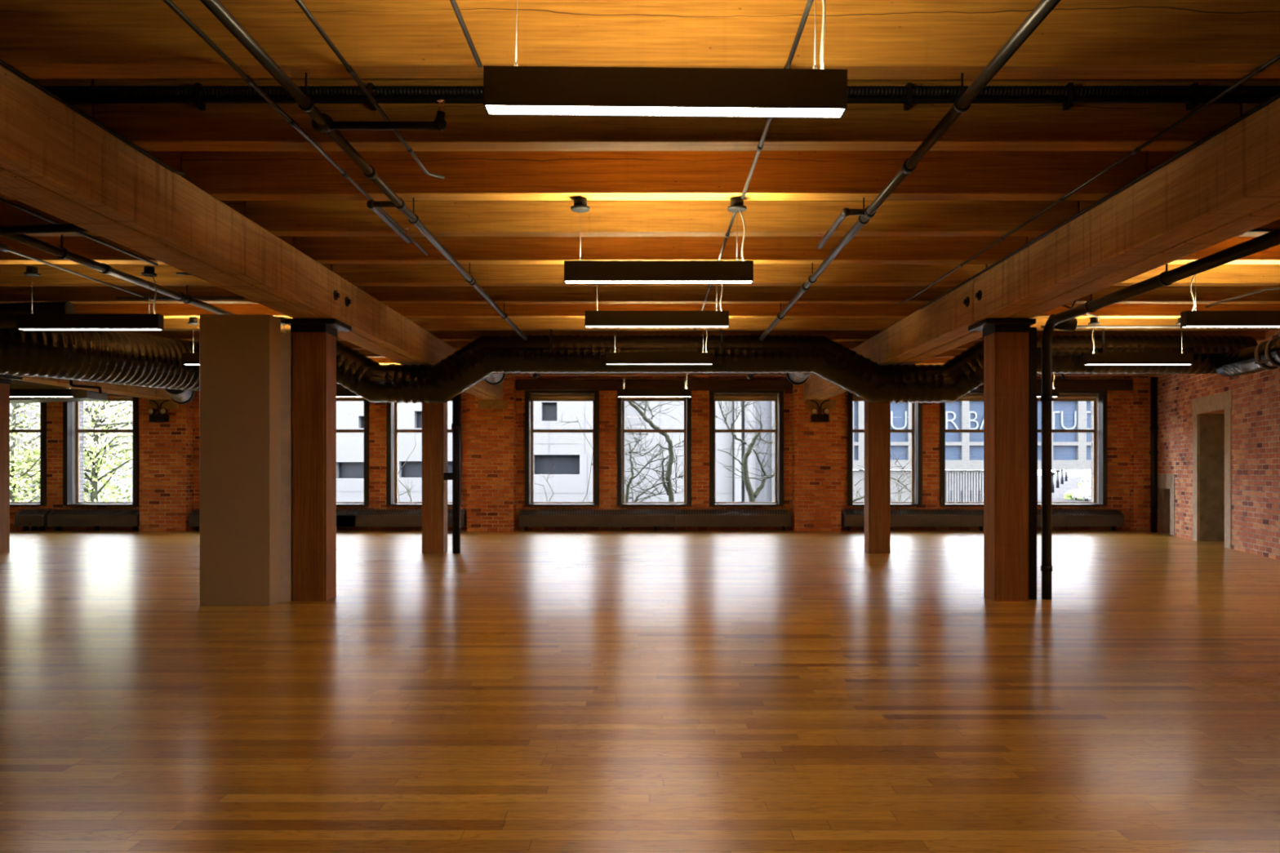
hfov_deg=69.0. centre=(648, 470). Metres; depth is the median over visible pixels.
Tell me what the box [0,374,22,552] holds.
column
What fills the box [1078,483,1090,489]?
parked car
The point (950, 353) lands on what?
joist
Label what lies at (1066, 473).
post
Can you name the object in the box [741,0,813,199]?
conduit
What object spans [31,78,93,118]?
joist
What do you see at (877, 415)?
column
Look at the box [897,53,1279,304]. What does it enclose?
conduit
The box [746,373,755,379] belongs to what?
spotlight
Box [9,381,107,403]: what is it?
sheet metal plenum
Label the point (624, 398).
rolled blind
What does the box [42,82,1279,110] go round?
pipe
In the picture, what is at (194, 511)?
grille
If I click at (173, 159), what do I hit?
joist
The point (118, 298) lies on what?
conduit
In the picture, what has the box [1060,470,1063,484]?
post
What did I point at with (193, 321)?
linear pendant light
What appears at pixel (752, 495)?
bare tree
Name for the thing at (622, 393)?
linear pendant light
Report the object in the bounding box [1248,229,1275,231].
conduit
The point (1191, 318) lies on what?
linear pendant light
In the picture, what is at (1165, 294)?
joist
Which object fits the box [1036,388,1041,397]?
linear pendant light
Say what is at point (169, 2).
conduit
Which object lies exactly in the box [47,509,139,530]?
radiator
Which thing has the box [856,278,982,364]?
girder
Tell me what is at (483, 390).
girder
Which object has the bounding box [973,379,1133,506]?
window
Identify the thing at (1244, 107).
joist
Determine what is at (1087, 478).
parked car
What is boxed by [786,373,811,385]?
outlet
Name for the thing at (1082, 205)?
joist
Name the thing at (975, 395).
window
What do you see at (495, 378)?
outlet
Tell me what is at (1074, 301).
conduit
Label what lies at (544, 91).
linear pendant light
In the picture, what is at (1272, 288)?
conduit
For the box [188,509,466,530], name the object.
radiator
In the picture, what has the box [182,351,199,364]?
linear pendant light
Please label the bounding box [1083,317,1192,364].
linear pendant light
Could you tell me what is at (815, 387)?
girder
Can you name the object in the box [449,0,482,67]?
conduit
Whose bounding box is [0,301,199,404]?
spiral duct
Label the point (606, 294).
joist
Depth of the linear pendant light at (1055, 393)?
15.20 m
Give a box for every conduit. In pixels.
[0,59,186,175]
[0,197,158,266]
[8,248,153,301]
[115,296,244,300]
[162,0,428,255]
[175,271,193,275]
[294,0,444,178]
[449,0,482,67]
[694,212,736,330]
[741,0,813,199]
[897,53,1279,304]
[920,92,1279,309]
[1040,324,1279,328]
[1061,299,1101,319]
[1204,287,1279,307]
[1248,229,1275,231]
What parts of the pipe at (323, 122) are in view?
branch arm, branch arm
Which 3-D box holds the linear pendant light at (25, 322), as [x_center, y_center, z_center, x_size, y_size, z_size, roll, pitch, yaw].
[-4.760,-1.466,7.945,1.200,0.533,0.124,0,0,0]
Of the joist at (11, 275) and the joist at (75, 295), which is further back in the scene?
the joist at (75, 295)
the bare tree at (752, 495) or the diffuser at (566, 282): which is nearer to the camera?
the diffuser at (566, 282)
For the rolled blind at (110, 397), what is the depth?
18.03 m
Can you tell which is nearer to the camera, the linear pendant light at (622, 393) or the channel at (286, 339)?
the channel at (286, 339)
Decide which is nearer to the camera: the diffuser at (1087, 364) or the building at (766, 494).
the diffuser at (1087, 364)
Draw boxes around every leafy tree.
[9,400,112,502]
[9,400,132,502]
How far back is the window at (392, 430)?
17.87 m
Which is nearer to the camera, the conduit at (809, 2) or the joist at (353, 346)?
the conduit at (809, 2)
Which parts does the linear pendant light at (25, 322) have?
power cord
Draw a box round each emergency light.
[148,400,168,422]
[809,400,829,422]
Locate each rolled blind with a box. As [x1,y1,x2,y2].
[107,395,132,400]
[336,397,364,400]
[531,395,594,400]
[622,397,685,400]
[714,395,777,400]
[853,395,864,400]
[955,395,983,400]
[1037,395,1097,400]
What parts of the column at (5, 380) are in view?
post, cap plate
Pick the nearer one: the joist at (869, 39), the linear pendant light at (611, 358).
the joist at (869, 39)
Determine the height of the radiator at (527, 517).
0.404 m
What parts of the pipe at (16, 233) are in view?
branch arm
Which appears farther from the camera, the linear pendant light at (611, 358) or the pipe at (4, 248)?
the linear pendant light at (611, 358)
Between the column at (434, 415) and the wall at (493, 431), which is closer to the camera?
the column at (434, 415)
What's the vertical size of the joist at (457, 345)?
0.354 m
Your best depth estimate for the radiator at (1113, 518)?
17.62 m
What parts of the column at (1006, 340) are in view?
cap plate, post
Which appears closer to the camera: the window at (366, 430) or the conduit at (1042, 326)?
the conduit at (1042, 326)
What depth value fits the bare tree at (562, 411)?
23.98 m
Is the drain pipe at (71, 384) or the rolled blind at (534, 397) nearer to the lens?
the drain pipe at (71, 384)
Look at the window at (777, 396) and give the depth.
17.96 m
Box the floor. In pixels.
[0,530,1279,852]
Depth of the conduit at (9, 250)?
8.05 m
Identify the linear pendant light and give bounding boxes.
[9,387,75,397]
[17,266,164,330]
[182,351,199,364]
[187,317,199,324]
[278,317,286,333]
[336,364,394,397]
[483,0,847,118]
[564,196,753,284]
[584,284,728,327]
[605,327,712,364]
[617,373,691,397]
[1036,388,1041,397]
[1051,373,1058,397]
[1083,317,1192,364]
[1180,274,1279,327]
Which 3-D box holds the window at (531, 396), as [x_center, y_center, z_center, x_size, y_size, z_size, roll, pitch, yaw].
[0.105,-0.522,17.970,5.300,2.415,0.380,0,0,0]
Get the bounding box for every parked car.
[1071,489,1090,500]
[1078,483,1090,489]
[1080,475,1090,482]
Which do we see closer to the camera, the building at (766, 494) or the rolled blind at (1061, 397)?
the rolled blind at (1061, 397)
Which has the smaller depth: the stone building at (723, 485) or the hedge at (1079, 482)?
the stone building at (723, 485)
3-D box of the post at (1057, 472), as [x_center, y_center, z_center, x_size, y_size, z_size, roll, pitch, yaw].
[75.605,1.594,172.000,0.900,3.515,0.900,0,0,0]
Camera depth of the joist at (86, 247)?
7.71 m
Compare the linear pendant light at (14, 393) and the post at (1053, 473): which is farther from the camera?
the post at (1053, 473)
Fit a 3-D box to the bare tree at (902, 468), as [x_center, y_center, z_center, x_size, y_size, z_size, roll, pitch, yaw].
[6.195,1.418,23.903,3.088,9.450,1.661,0,0,-7]
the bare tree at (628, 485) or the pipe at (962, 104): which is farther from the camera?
the bare tree at (628, 485)
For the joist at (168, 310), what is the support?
attached to the ceiling
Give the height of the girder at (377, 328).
0.400 m
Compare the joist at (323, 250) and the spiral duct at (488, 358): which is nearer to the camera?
the joist at (323, 250)
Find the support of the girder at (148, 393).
on the column at (5, 380)
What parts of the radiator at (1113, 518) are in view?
panel, panel, panel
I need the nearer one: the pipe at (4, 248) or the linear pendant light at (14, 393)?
the pipe at (4, 248)
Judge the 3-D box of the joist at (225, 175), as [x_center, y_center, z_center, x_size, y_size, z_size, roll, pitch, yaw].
[0.098,-1.913,5.925,6.065,0.354,0.153,0,0,0]
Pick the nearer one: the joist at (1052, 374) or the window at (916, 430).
the joist at (1052, 374)
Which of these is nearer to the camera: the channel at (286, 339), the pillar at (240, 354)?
the pillar at (240, 354)
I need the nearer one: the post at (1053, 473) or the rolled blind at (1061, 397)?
the rolled blind at (1061, 397)
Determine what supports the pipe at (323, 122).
hanging from the joist at (606, 294)
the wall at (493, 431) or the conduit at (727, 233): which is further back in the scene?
the wall at (493, 431)
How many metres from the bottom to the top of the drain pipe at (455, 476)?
2.480 m
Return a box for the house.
[9,400,96,502]
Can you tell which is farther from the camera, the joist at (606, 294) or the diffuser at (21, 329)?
the joist at (606, 294)
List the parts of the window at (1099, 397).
window header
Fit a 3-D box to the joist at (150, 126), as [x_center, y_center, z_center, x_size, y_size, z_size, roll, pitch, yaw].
[0.098,-1.913,4.995,6.065,0.354,0.154,0,0,0]
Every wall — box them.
[9,375,1153,531]
[1153,330,1279,559]
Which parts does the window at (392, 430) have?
window header, sash frame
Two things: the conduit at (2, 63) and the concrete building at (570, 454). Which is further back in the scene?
the concrete building at (570, 454)
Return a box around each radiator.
[14,509,52,530]
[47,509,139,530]
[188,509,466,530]
[519,509,791,530]
[841,509,1124,530]
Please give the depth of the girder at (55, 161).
5.13 m
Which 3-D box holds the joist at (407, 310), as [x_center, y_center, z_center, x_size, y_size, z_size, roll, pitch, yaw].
[0.098,-1.913,10.575,6.065,0.354,0.156,0,0,0]
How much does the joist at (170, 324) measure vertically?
0.354 m
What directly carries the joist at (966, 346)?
attached to the ceiling
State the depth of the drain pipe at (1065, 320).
8.12 m
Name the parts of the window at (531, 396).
window header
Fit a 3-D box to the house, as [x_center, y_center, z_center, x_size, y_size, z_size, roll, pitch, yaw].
[-41.513,-2.595,66.000,24.908,16.500,8.000,0,0,0]
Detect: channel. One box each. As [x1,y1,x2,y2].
[280,333,292,601]
[1028,327,1036,599]
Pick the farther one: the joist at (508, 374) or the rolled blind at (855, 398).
the rolled blind at (855, 398)
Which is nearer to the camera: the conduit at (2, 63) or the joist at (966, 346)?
the conduit at (2, 63)
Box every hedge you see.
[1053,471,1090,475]
[1063,490,1082,499]
[1078,481,1090,486]
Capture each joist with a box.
[0,0,1279,79]
[0,151,182,199]
[0,200,245,236]
[0,236,294,264]
[0,264,332,286]
[0,285,363,303]
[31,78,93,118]
[71,303,388,318]
[93,78,1239,151]
[124,330,427,341]
[164,318,409,330]
[182,150,1146,200]
[195,340,366,350]
[245,200,1078,236]
[294,236,1026,264]
[332,264,985,286]
[354,349,383,357]
[363,285,952,303]
[369,357,400,364]
[388,303,925,318]
[409,318,902,330]
[427,330,882,341]
[444,341,864,350]
[504,373,786,376]
[915,357,953,364]
[932,350,964,357]
[951,341,979,350]
[952,285,1279,303]
[973,330,1265,341]
[985,264,1279,286]
[1026,236,1279,264]
[1030,318,1279,330]
[1031,303,1279,318]
[1036,373,1164,376]
[1078,200,1279,236]
[1146,151,1181,172]
[1240,78,1279,115]
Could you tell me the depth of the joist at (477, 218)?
6.78 m
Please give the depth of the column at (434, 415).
12.90 m
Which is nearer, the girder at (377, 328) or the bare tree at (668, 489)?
the girder at (377, 328)
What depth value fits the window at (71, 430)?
17.89 m
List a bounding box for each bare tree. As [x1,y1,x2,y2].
[397,438,415,502]
[534,411,592,502]
[591,409,684,502]
[624,400,684,502]
[715,400,774,502]
[853,416,946,502]
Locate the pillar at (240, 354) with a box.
[199,314,280,605]
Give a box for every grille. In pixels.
[18,509,44,514]
[51,509,137,514]
[192,509,462,514]
[522,509,787,514]
[845,509,1119,514]
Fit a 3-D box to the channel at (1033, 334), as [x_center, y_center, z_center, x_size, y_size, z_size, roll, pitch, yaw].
[3.412,-0.060,8.350,0.100,2.430,0.100,0,0,0]
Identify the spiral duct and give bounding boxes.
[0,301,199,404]
[336,329,1279,403]
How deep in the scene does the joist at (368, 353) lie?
14.22 m
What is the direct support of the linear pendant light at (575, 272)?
hanging from the joist at (225, 175)
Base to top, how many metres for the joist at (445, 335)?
0.354 m
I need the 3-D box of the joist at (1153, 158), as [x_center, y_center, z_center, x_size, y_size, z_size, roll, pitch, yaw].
[4.800,-1.913,5.925,3.320,0.354,0.155,0,0,0]
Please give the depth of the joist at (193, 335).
12.36 m
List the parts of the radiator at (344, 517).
panel, panel, panel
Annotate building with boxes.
[97,400,592,502]
[624,400,733,502]
[733,400,774,502]
[853,400,1090,502]
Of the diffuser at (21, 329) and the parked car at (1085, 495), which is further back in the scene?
the parked car at (1085, 495)
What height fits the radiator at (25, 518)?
0.404 m
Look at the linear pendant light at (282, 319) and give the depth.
10.58 m
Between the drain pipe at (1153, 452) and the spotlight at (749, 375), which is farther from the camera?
the drain pipe at (1153, 452)
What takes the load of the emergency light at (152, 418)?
attached to the wall at (493, 431)
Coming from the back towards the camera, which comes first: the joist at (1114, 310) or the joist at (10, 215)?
the joist at (1114, 310)
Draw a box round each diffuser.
[21,328,159,329]
[485,105,844,116]
[565,280,751,283]
[586,326,727,327]
[606,364,711,364]
[1087,364,1191,364]
[1184,326,1279,327]
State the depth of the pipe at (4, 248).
6.56 m
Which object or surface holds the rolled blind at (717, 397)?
attached to the window at (531, 396)
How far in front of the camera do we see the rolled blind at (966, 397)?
18.03 m
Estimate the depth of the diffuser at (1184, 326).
7.81 m
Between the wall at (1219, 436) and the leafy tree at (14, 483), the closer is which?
the wall at (1219, 436)
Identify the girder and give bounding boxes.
[0,64,340,320]
[5,373,172,399]
[337,276,452,364]
[452,346,502,399]
[802,346,856,399]
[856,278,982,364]
[974,97,1279,320]
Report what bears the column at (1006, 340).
on the floor
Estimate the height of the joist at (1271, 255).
0.354 m
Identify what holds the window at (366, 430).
in the wall at (493, 431)
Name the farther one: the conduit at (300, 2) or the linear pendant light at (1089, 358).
the linear pendant light at (1089, 358)
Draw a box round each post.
[1051,471,1055,493]
[1055,470,1060,488]
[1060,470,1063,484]
[1065,470,1067,481]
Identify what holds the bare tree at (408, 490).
on the street
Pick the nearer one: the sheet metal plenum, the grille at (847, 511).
the sheet metal plenum
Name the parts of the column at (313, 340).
post, cap plate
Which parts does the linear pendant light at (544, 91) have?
power cord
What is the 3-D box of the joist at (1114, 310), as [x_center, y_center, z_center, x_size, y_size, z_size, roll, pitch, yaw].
[5.418,-1.913,10.575,4.557,0.354,0.155,0,0,0]
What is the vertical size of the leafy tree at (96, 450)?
9.919 m
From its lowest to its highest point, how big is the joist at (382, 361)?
0.354 m
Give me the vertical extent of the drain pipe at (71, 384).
0.250 m
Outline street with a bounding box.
[1037,475,1090,502]
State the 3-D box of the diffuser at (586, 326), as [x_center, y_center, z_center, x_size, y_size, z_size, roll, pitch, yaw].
[0.070,-1.207,7.795,1.186,0.010,0.076,0,0,0]
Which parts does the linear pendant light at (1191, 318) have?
power cord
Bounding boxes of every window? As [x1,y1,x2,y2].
[9,402,46,506]
[62,393,138,506]
[336,383,461,506]
[336,397,368,506]
[515,379,792,506]
[617,390,691,506]
[709,390,783,506]
[847,391,922,506]
[939,390,983,506]
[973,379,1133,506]
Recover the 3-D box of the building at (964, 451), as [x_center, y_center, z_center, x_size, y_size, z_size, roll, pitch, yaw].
[39.600,-9.295,116.000,41.130,27.100,12.000,0,0,0]
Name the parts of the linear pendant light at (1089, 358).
power cord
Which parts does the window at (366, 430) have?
sash frame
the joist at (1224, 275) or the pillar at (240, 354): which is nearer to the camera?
the pillar at (240, 354)
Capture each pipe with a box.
[0,223,284,333]
[0,243,8,252]
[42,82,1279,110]
[69,379,102,393]
[200,0,527,340]
[444,394,461,553]
[759,0,1060,340]
[1040,228,1279,599]
[1149,377,1158,532]
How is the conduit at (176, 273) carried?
attached to the joist at (11, 275)
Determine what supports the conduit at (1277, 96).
attached to the girder at (1226, 187)
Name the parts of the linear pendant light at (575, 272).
power cord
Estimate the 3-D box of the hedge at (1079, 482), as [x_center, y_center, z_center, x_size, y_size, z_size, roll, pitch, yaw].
[84.597,2.804,179.784,2.699,1.235,2.432,0,0,0]
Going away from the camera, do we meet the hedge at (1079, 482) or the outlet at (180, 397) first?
the outlet at (180, 397)
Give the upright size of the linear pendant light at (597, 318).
0.533 m
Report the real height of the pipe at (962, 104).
0.170 m
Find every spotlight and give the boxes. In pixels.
[532,373,541,379]
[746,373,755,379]
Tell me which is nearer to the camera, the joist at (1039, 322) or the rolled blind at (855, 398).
the joist at (1039, 322)
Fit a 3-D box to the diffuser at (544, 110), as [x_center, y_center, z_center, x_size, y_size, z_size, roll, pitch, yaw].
[0.055,-1.207,3.115,1.186,0.010,0.076,1,0,0]
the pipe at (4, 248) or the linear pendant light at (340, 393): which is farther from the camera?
the linear pendant light at (340, 393)
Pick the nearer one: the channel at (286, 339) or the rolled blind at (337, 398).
the channel at (286, 339)
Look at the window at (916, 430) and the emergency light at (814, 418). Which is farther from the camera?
the window at (916, 430)
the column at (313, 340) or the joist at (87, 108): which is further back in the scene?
the column at (313, 340)
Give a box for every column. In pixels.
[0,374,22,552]
[284,318,351,601]
[422,401,447,553]
[864,400,890,553]
[968,318,1035,601]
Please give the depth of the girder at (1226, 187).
5.50 m
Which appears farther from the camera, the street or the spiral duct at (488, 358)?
the street
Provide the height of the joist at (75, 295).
0.354 m
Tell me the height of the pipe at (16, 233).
0.177 m
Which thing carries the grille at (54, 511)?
attached to the radiator at (58, 518)
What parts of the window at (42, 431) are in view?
sash frame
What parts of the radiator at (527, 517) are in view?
panel, panel, panel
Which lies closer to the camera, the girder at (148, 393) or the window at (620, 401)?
the girder at (148, 393)
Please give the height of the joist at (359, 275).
0.354 m
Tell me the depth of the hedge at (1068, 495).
127.19 m
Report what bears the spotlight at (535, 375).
attached to the joist
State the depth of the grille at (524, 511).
17.71 m
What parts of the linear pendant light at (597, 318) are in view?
power cord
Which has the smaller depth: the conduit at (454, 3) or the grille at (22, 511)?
the conduit at (454, 3)
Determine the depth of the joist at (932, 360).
15.15 m
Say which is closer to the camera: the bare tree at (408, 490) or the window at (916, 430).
the window at (916, 430)
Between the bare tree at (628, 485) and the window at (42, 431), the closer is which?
the window at (42, 431)
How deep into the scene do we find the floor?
4.67 m
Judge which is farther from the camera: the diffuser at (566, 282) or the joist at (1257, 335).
the joist at (1257, 335)
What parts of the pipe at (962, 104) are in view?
branch arm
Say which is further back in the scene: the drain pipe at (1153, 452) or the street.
the street
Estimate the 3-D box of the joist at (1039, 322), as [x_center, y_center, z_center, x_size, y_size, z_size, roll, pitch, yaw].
[5.542,-1.913,11.505,4.804,0.354,0.156,0,0,0]
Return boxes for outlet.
[164,388,194,404]
[484,373,505,385]
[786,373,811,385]
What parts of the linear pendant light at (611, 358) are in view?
power cord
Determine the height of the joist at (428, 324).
0.354 m
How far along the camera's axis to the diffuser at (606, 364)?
10.58 m
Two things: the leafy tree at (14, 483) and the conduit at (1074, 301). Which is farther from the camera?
the leafy tree at (14, 483)
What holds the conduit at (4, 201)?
attached to the joist at (86, 247)

